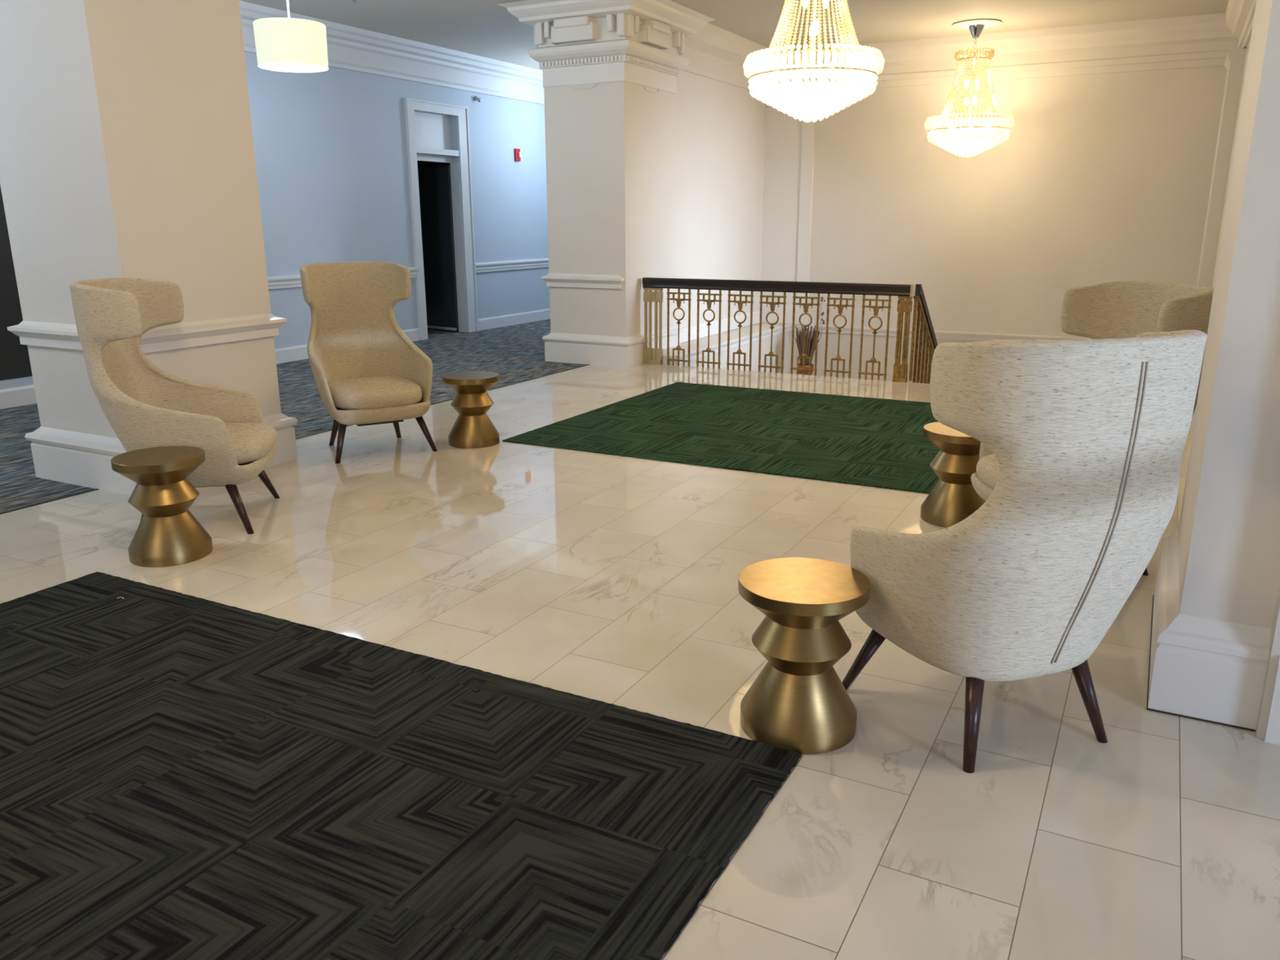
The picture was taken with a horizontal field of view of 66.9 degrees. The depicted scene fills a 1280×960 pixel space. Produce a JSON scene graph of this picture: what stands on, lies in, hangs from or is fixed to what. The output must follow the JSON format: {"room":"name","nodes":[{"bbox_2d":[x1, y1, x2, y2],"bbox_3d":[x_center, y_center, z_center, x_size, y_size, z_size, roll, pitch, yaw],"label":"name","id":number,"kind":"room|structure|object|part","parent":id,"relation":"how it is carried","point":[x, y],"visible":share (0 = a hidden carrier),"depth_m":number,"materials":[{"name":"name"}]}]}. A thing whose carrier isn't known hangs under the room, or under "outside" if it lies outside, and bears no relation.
{"room":"hotel lobby","nodes":[
{"label":"hotel lobby","id":0,"kind":"room"},
{"bbox_2d":[0,51,550,389],"bbox_3d":[-5.154,-2.419,7.994,0.140,3.550,19.100,8,17,27],"label":"wall","id":1,"kind":"structure","parent":0,"point":[330,145],"depth_m":11.37,"materials":[{"name":"blue paint"}]},
{"bbox_2d":[0,185,32,380],"bbox_3d":[-5.563,-1.738,7.465,0.040,2.085,1.900,8,17,27],"label":"door","id":2,"kind":"structure","parent":1,"relation":"in","point":[15,362],"depth_m":8.09,"materials":[{"name":"black"}]},
{"bbox_2d":[0,308,550,408],"bbox_3d":[-5.076,-0.770,8.399,0.022,0.155,18.900,8,17,27],"label":"baseboard","id":3,"kind":"structure","parent":1,"relation":"attached to","point":[24,395],"depth_m":10.76,"materials":[{"name":"paint"}]},
{"bbox_2d":[239,0,544,104],"bbox_3d":[-5.019,-3.911,7.514,0.180,0.420,18.900,8,17,27],"label":"trim","id":4,"kind":"structure","parent":1,"relation":"attached to","point":[348,47],"depth_m":11.70,"materials":[{"name":"paint"}]},
{"bbox_2d":[267,257,548,289],"bbox_3d":[-5.069,-1.519,8.191,0.045,0.130,18.900,8,17,27],"label":"trim","id":5,"kind":"structure","parent":1,"relation":"attached to","point":[291,281],"depth_m":13.48,"materials":[{"name":"paint"}]},
{"bbox_2d":[404,97,478,340],"bbox_3d":[-2.613,-3.355,12.639,0.185,2.920,1.195,8,17,27],"label":"door","id":6,"kind":"structure","parent":1,"relation":"in","point":[428,135],"depth_m":12.63,"materials":[{"name":"paint"}]},
{"bbox_2d":[417,165,458,330],"bbox_3d":[-2.864,-3.170,13.321,0.840,2.170,0.090,11,19,37],"label":"door leaf","id":7,"kind":"structure","parent":6,"relation":"attached to","point":[434,181],"depth_m":13.24,"materials":[{"name":"black paint"}]},
{"bbox_2d":[474,96,480,102],"bbox_3d":[-2.156,-5.063,12.888,0.095,0.082,0.060,8,17,27],"label":"wall sensor","id":8,"kind":"object","parent":1,"relation":"attached to","point":[478,100],"visible":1,"depth_m":12.87,"materials":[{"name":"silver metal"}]},
{"bbox_2d":[514,148,521,161],"bbox_3d":[-1.739,-4.638,13.830,0.060,0.170,0.110,8,17,27],"label":"fire alarm","id":9,"kind":"object","parent":1,"relation":"attached to","point":[517,154],"visible":1,"depth_m":13.81,"materials":[{"name":"red plastic"}]},
{"bbox_2d":[417,160,449,166],"bbox_3d":[-3.099,-3.623,13.488,1.510,3.000,2.750,8,17,27],"label":"wall","id":10,"kind":"structure","parent":0,"point":[420,163],"depth_m":14.61,"materials":[{"name":"grey paint"}]},
{"bbox_2d":[0,319,1279,959],"bbox_3d":[-0.263,0.018,5.931,13.950,0.120,18.950,8,17,27],"label":"floor","id":11,"kind":"structure","parent":0,"point":[611,579],"depth_m":3.51,"materials":[{"name":"tile"}]},
{"bbox_2d":[0,0,297,495],"bbox_3d":[-2.952,-1.790,5.631,1.605,3.548,1.600,8,17,27],"label":"column","id":12,"kind":"structure","parent":11,"relation":"on","point":[127,150],"depth_m":5.38,"materials":[{"name":"white paint"}]},
{"bbox_3d":[-2.949,-0.917,5.866,1.089,0.140,1.084,8,17,27],"label":"dado rail","id":13,"kind":"part","parent":12,"relation":"part of","materials":[{"name":"white paint"}]},
{"bbox_2d":[111,445,213,567],"bbox_3d":[-2.179,0.117,4.450,0.383,0.474,0.383,-9,17,-28],"label":"side table","id":14,"kind":"object","parent":11,"relation":"on","point":[167,534],"visible":1,"depth_m":4.35,"materials":[{"name":"gold metal"}]},
{"bbox_2d":[69,277,279,534],"bbox_3d":[-2.307,-0.393,4.909,0.829,1.221,0.753,-3,15,-8],"label":"chair","id":15,"kind":"object","parent":11,"relation":"on","point":[146,406],"visible":0.87,"depth_m":4.76,"materials":[{"name":"fabric"}]},
{"bbox_3d":[-1.985,0.131,4.813,0.157,0.256,0.051,7,17,25],"label":"leg","id":16,"kind":"part","parent":15,"relation":"part of","materials":[{"name":"brown wood"}]},
{"bbox_2d":[224,422,277,464],"bbox_3d":[-2.214,-0.189,4.980,0.641,0.141,0.590,-3,15,-8],"label":"seat cushion","id":17,"kind":"object","parent":15,"relation":"on","point":[251,441],"depth_m":4.89,"materials":[{"name":"fabric"}]},
{"bbox_3d":[-2.070,-0.011,5.341,0.157,0.256,0.051,-14,20,-42],"label":"leg","id":18,"kind":"part","parent":15,"relation":"part of","materials":[{"name":"brown wood"}]},
{"bbox_2d":[0,364,590,514],"bbox_3d":[-3.667,0.317,4.655,0.020,0.013,13.340,8,17,27],"label":"trim","id":19,"kind":"structure","parent":11,"relation":"on","point":[588,364],"depth_m":6.90,"materials":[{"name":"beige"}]},
{"bbox_2d":[299,262,437,463],"bbox_3d":[-1.821,-0.814,6.464,0.753,1.221,0.829,-9,17,-29],"label":"chair","id":20,"kind":"object","parent":11,"relation":"on","point":[366,371],"visible":1,"depth_m":6.61,"materials":[{"name":"beige fabric"}]},
{"bbox_3d":[-2.080,-0.358,6.634,0.134,0.254,0.051,7,17,25],"label":"leg","id":21,"kind":"part","parent":20,"relation":"part of","materials":[{"name":"brown wood"}]},
{"bbox_3d":[-1.917,-0.248,6.221,0.051,0.256,0.157,1,15,5],"label":"leg","id":22,"kind":"part","parent":20,"relation":"part of","materials":[{"name":"brown wood"}]},
{"bbox_2d":[327,376,422,409],"bbox_3d":[-1.772,-0.586,6.442,0.590,0.141,0.641,-9,17,-29],"label":"seat cushion","id":23,"kind":"object","parent":20,"relation":"on","point":[347,393],"depth_m":6.24,"materials":[{"name":"fabric"}]},
{"bbox_3d":[-1.783,-0.411,6.509,0.300,0.020,0.320,-9,17,-29],"label":"plate","id":24,"kind":"part","parent":20,"relation":"part of","materials":[{"name":"brown wood"}]},
{"bbox_3d":[-1.727,-0.413,6.831,0.051,0.254,0.134,1,15,3],"label":"leg","id":25,"kind":"part","parent":20,"relation":"part of","materials":[{"name":"brown wood"}]},
{"bbox_3d":[-1.438,-0.322,6.488,0.157,0.256,0.051,7,17,24],"label":"leg","id":26,"kind":"part","parent":20,"relation":"part of","materials":[{"name":"brown wood"}]},
{"bbox_2d":[0,571,801,959],"bbox_3d":[-1.623,0.926,2.333,3.240,0.008,2.827,8,17,27],"label":"area rug","id":27,"kind":"object","parent":11,"relation":"on","point":[183,776],"visible":1,"depth_m":2.58,"materials":[{"name":"black carpet"}]},
{"bbox_2d":[442,370,499,448],"bbox_3d":[-1.154,-0.487,6.679,0.383,0.474,0.383,1,15,3],"label":"side table","id":28,"kind":"object","parent":11,"relation":"on","point":[473,428],"visible":1,"depth_m":6.58,"materials":[{"name":"gold metal"}]},
{"bbox_2d":[497,0,715,367],"bbox_3d":[-0.294,-3.092,10.422,1.575,3.548,1.785,8,17,27],"label":"column","id":29,"kind":"structure","parent":11,"relation":"on","point":[611,68],"depth_m":9.95,"materials":[{"name":"white paint"}]},
{"bbox_3d":[-0.324,-2.224,10.675,0.984,0.140,1.269,8,17,27],"label":"dado rail","id":30,"kind":"part","parent":29,"relation":"part of","materials":[{"name":"white paint"}]},
{"bbox_3d":[-0.299,-4.281,10.102,1.041,0.040,1.251,8,17,27],"label":"bead moulding","id":31,"kind":"part","parent":29,"relation":"part of","materials":[{"name":"white paint"}]},
{"bbox_2d":[502,382,940,493],"bbox_3d":[1.105,-0.408,7.240,3.200,0.008,2.797,8,17,27],"label":"area rug","id":32,"kind":"object","parent":11,"relation":"on","point":[868,442],"visible":0.73,"depth_m":6.93,"materials":[{"name":"green carpet"}]},
{"bbox_2d":[642,277,915,382],"bbox_3d":[1.286,-1.529,9.662,2.808,0.912,0.100,8,17,27],"label":"balustrade","id":33,"kind":"object","parent":11,"relation":"on","point":[651,355],"visible":1,"depth_m":9.57,"materials":[{"name":"gold metal"}]},
{"bbox_3d":[0.139,-1.629,10.266,0.210,0.800,0.062,8,17,27],"label":"newel post","id":34,"kind":"part","parent":33,"relation":"part of","materials":[{"name":"gold metal"}]},
{"bbox_3d":[0.405,-1.596,10.130,0.272,0.805,0.056,8,17,27],"label":"baluster panel","id":35,"kind":"part","parent":33,"relation":"part of","materials":[{"name":"brown metal"}]},
{"bbox_3d":[0.708,-1.555,9.974,0.272,0.805,0.056,8,17,27],"label":"baluster panel","id":36,"kind":"part","parent":33,"relation":"part of","materials":[{"name":"brown metal"}]},
{"bbox_3d":[1.011,-1.514,9.818,0.272,0.805,0.056,8,17,27],"label":"baluster panel","id":37,"kind":"part","parent":33,"relation":"part of","materials":[{"name":"brown metal"}]},
{"bbox_3d":[1.314,-1.473,9.662,0.272,0.805,0.056,8,17,27],"label":"baluster panel","id":38,"kind":"part","parent":33,"relation":"part of","materials":[{"name":"brown metal"}]},
{"bbox_3d":[1.275,-1.912,9.565,2.785,0.103,0.096,8,17,27],"label":"handrail","id":39,"kind":"part","parent":33,"relation":"part of","materials":[{"name":"black wood"}]},
{"bbox_3d":[1.618,-1.433,9.506,0.272,0.805,0.056,8,17,27],"label":"baluster panel","id":40,"kind":"part","parent":33,"relation":"part of","materials":[{"name":"brown metal"}]},
{"bbox_3d":[1.921,-1.392,9.350,0.272,0.805,0.056,8,17,27],"label":"baluster panel","id":41,"kind":"part","parent":33,"relation":"part of","materials":[{"name":"brown metal"}]},
{"bbox_3d":[2.224,-1.351,9.194,0.272,0.805,0.056,8,17,27],"label":"baluster panel","id":42,"kind":"part","parent":33,"relation":"part of","materials":[{"name":"brown metal"}]},
{"bbox_3d":[2.457,-1.317,9.074,0.125,0.800,0.062,8,17,27],"label":"newel post","id":43,"kind":"part","parent":33,"relation":"part of","materials":[{"name":"brown metal"}]},
{"bbox_2d":[737,557,870,754],"bbox_3d":[0.483,0.521,2.914,0.383,0.474,0.383,8,17,27],"label":"side table","id":44,"kind":"object","parent":11,"relation":"on","point":[798,702],"visible":1,"depth_m":2.82,"materials":[{"name":"gold metal"}]},
{"bbox_2d":[920,422,985,528],"bbox_3d":[1.625,-0.028,4.934,0.383,0.474,0.383,0,15,-1],"label":"side table","id":45,"kind":"object","parent":11,"relation":"on","point":[953,498],"visible":0.59,"depth_m":4.84,"materials":[{"name":"gold metal"}]},
{"bbox_2d":[841,329,1207,773],"bbox_3d":[1.076,0.153,2.833,0.753,1.221,0.829,-5,16,-19],"label":"chair","id":46,"kind":"object","parent":11,"relation":"on","point":[1087,438],"visible":0.98,"depth_m":2.46,"materials":[{"name":"beige fabric"}]},
{"bbox_3d":[0.722,0.575,3.125,0.157,0.256,0.051,10,18,34],"label":"leg","id":47,"kind":"part","parent":46,"relation":"part of","materials":[{"name":"brown wood"}]},
{"bbox_3d":[0.941,0.680,2.737,0.051,0.254,0.134,3,15,13],"label":"leg","id":48,"kind":"part","parent":46,"relation":"part of","materials":[{"name":"brown wood"}]},
{"bbox_3d":[1.325,0.643,2.869,0.134,0.254,0.051,11,19,35],"label":"leg","id":49,"kind":"part","parent":46,"relation":"part of","materials":[{"name":"brown wood"}]},
{"bbox_2d":[970,280,1213,575],"bbox_3d":[1.944,-0.231,4.244,0.829,1.221,0.753,-3,15,-8],"label":"chair","id":50,"kind":"object","parent":11,"relation":"on","point":[1122,308],"visible":0.23,"depth_m":4.37,"materials":[{"name":"beige fabric"}]},
{"bbox_2d":[976,453,999,488],"bbox_3d":[1.853,-0.020,4.288,0.641,0.141,0.590,-3,15,-8],"label":"seat cushion","id":51,"kind":"object","parent":50,"relation":"on","point":[987,468],"depth_m":4.32,"materials":[{"name":"fabric"}]},
{"bbox_3d":[2.146,0.280,4.202,0.134,0.254,0.051,6,16,23],"label":"leg","id":52,"kind":"part","parent":50,"relation":"part of","materials":[{"name":"brown wood"}]},
{"bbox_2d":[1146,0,1279,731],"bbox_3d":[2.301,-1.051,2.810,1.046,3.548,1.071,8,17,27],"label":"column","id":53,"kind":"structure","parent":11,"relation":"on","point":[1218,578],"depth_m":2.87,"materials":[{"name":"white paint"}]},
{"bbox_2d":[662,70,789,373],"bbox_3d":[1.085,-2.826,12.484,1.100,5.150,5.200,8,17,27],"label":"wall","id":54,"kind":"structure","parent":0,"point":[720,126],"depth_m":11.79,"materials":[{"name":"beige paint"}]},
{"bbox_2d":[679,310,759,342],"bbox_3d":[1.044,-1.961,12.320,0.022,0.165,2.760,8,17,27],"label":"baseboard","id":55,"kind":"structure","parent":54,"relation":"attached to","point":[703,327],"depth_m":12.15,"materials":[{"name":"white paint"}]},
{"bbox_2d":[680,22,774,89],"bbox_3d":[1.119,-4.970,11.483,0.200,0.490,2.720,8,17,27],"label":"trim","id":56,"kind":"structure","parent":54,"relation":"attached to","point":[714,52],"depth_m":11.12,"materials":[{"name":"beige paint"}]},
{"bbox_2d":[239,0,1228,70],"bbox_3d":[0.330,-3.441,4.693,12.700,0.100,19.100,8,17,27],"label":"ceiling","id":57,"kind":"structure","parent":0,"point":[486,28],"depth_m":10.19,"materials":[{"name":"paint"}]},
{"bbox_2d":[253,0,328,72],"bbox_3d":[-2.937,-3.881,8.111,0.578,0.802,0.578,8,17,27],"label":"pendant lamp","id":58,"kind":"object","parent":57,"relation":"hanging from","point":[293,45],"visible":1,"depth_m":7.96,"materials":[{"name":"beige fabric"}]},
{"bbox_3d":[-2.877,-3.959,8.057,0.426,0.624,0.492,8,17,27],"label":"stem","id":59,"kind":"part","parent":58,"relation":"part of","materials":[{"name":"white plastic"}]},
{"bbox_2d":[259,62,326,71],"bbox_3d":[-2.936,-3.510,8.211,0.544,0.007,0.544,8,17,27],"label":"diffuser","id":60,"kind":"object","parent":58,"relation":"attached to","point":[269,66],"depth_m":8.24,"materials":[{"name":"white plastic"}]},
{"bbox_2d":[742,0,884,123],"bbox_3d":[1.197,-3.189,6.631,0.966,1.401,0.960,8,17,27],"label":"chandelier","id":61,"kind":"object","parent":57,"relation":"hanging from","point":[761,70],"visible":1,"depth_m":6.48,"materials":[{"name":"glass"}]},
{"bbox_3d":[1.127,-3.267,6.609,0.044,0.097,0.044,8,17,27],"label":"bulb","id":62,"kind":"part","parent":61,"relation":"part of","materials":[{"name":"white glass"}]},
{"bbox_3d":[1.197,-3.112,6.724,0.044,0.097,0.044,8,17,27],"label":"bulb","id":63,"kind":"part","parent":61,"relation":"part of","materials":[{"name":"white glass"}]},
{"bbox_3d":[1.197,-3.195,6.629,0.880,0.830,0.879,8,17,27],"label":"hoop frame","id":64,"kind":"part","parent":61,"relation":"part of","materials":[{"name":"gold metal"}]},
{"bbox_3d":[1.198,-3.076,6.589,0.044,0.097,0.044,8,17,27],"label":"bulb","id":65,"kind":"part","parent":61,"relation":"part of","materials":[{"name":"white glass"}]},
{"bbox_3d":[1.267,-3.268,6.610,0.044,0.097,0.044,8,17,27],"label":"bulb","id":66,"kind":"part","parent":61,"relation":"part of","materials":[{"name":"white glass"}]},
{"bbox_2d":[924,18,1014,158],"bbox_3d":[3.690,-4.322,10.794,0.966,1.401,0.960,3,15,10],"label":"chandelier","id":67,"kind":"object","parent":57,"relation":"hanging from","point":[940,133],"visible":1,"depth_m":10.63,"materials":[{"name":"clear glass"}]},
{"bbox_3d":[3.669,-4.244,10.884,0.044,0.097,0.044,3,15,11],"label":"bulb","id":68,"kind":"part","parent":67,"relation":"part of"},
{"bbox_3d":[3.690,-4.328,10.793,0.880,0.830,0.879,3,15,11],"label":"hoop frame","id":69,"kind":"part","parent":67,"relation":"part of","materials":[{"name":"gold metal"}]},
{"bbox_3d":[3.690,-4.693,10.694,0.421,0.102,0.422,3,15,11],"label":"crown","id":70,"kind":"part","parent":67,"relation":"part of","materials":[{"name":"gold metal"}]},
{"bbox_3d":[3.712,-4.209,10.755,0.044,0.097,0.044,3,15,11],"label":"bulb","id":71,"kind":"part","parent":67,"relation":"part of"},
{"bbox_3d":[3.756,-4.406,10.794,0.044,0.097,0.044,3,15,11],"label":"bulb","id":72,"kind":"part","parent":67,"relation":"part of","materials":[{"name":"white glass"}]},
{"bbox_2d":[766,65,1226,383],"bbox_3d":[4.160,-2.735,12.099,5.540,5.150,0.150,8,17,27],"label":"wall","id":73,"kind":"structure","parent":0,"point":[1097,178],"depth_m":11.72,"materials":[{"name":"beige paint"}]},
{"bbox_2d":[760,106,815,324],"bbox_3d":[1.955,-3.555,12.983,0.710,2.890,0.075,8,17,27],"label":"column","id":74,"kind":"structure","parent":73,"relation":"attached to","point":[789,142],"depth_m":12.93,"materials":[{"name":"white paint"}]},
{"bbox_2d":[675,324,1093,364],"bbox_3d":[3.387,-1.397,10.706,4.920,0.098,3.570,8,17,27],"label":"trim","id":75,"kind":"structure","parent":73,"relation":"attached to","point":[734,343],"depth_m":12.23,"materials":[{"name":"white paint"}]},
{"bbox_2d":[773,13,1238,88],"bbox_3d":[3.980,-4.956,11.389,5.340,0.490,0.200,8,17,27],"label":"trim","id":76,"kind":"structure","parent":73,"relation":"attached to","point":[1201,40],"depth_m":10.95,"materials":[{"name":"beige paint"}]},
{"bbox_2d":[1211,39,1250,288],"bbox_3d":[4.458,-1.402,7.151,0.200,5.150,8.620,8,17,27],"label":"wall","id":77,"kind":"structure","parent":0,"point":[1248,45],"depth_m":9.32,"materials":[{"name":"beige paint"}]},
{"bbox_2d":[1196,48,1246,287],"bbox_3d":[4.428,-2.253,7.234,0.190,3.550,7.130,8,17,27],"label":"trim","id":78,"kind":"structure","parent":77,"relation":"attached to","point":[1234,62],"depth_m":9.62,"materials":[{"name":"beige paint"}]},
{"bbox_2d":[1225,0,1256,48],"bbox_3d":[4.286,-3.683,6.660,0.200,0.490,8.560,8,17,27],"label":"trim","id":79,"kind":"structure","parent":77,"relation":"attached to","point":[1239,14],"depth_m":9.19,"materials":[{"name":"beige paint"}]},
{"bbox_2d":[1255,582,1279,738],"bbox_3d":[3.489,-0.753,1.685,3.650,3.550,0.202,8,17,27],"label":"wall pier","id":80,"kind":"object","parent":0,"point":[1274,646],"visible":0.5,"depth_m":2.84,"materials":[{"name":"beige paint"}]},
{"bbox_2d":[1264,655,1279,745],"bbox_3d":[3.430,0.854,2.025,3.580,0.270,0.020,8,17,27],"label":"baseboard","id":81,"kind":"structure","parent":80,"relation":"attached to","point":[1272,735],"depth_m":2.84,"materials":[{"name":"white paint"}]},
{"bbox_3d":[3.379,-0.420,10.947,4.920,1.585,3.620,8,17,27],"label":"floor","id":82,"kind":"structure","parent":0,"visible":0},
{"bbox_2d":[795,297,825,375],"bbox_3d":[2.211,-1.650,12.746,0.370,1.513,0.305,0,15,-1],"label":"floor vase","id":83,"kind":"object","parent":82,"relation":"on","point":[810,346],"visible":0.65,"depth_m":12.64,"materials":[{"name":"orange metal"}]},
{"bbox_3d":[1.701,-0.440,10.674,2.860,1.480,1.710,8,17,27],"label":"wall","id":84,"kind":"structure","parent":0,"visible":0},
{"bbox_2d":[908,284,937,383],"bbox_3d":[2.905,-1.077,9.832,0.096,1.872,1.500,8,17,27],"label":"stair railing","id":85,"kind":"object","parent":84,"relation":"attached to","point":[926,328],"visible":0.52,"depth_m":9.38,"materials":[{"name":"gold metal"}]},
{"bbox_3d":[2.918,-1.403,9.771,0.040,1.021,1.440,8,17,27],"label":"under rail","id":86,"kind":"part","parent":85,"relation":"part of","materials":[{"name":"brown metal"}]},
{"bbox_3d":[2.904,-1.459,9.729,0.096,1.081,1.500,8,17,27],"label":"handrail","id":87,"kind":"part","parent":85,"relation":"part of","materials":[{"name":"black"}]}
]}

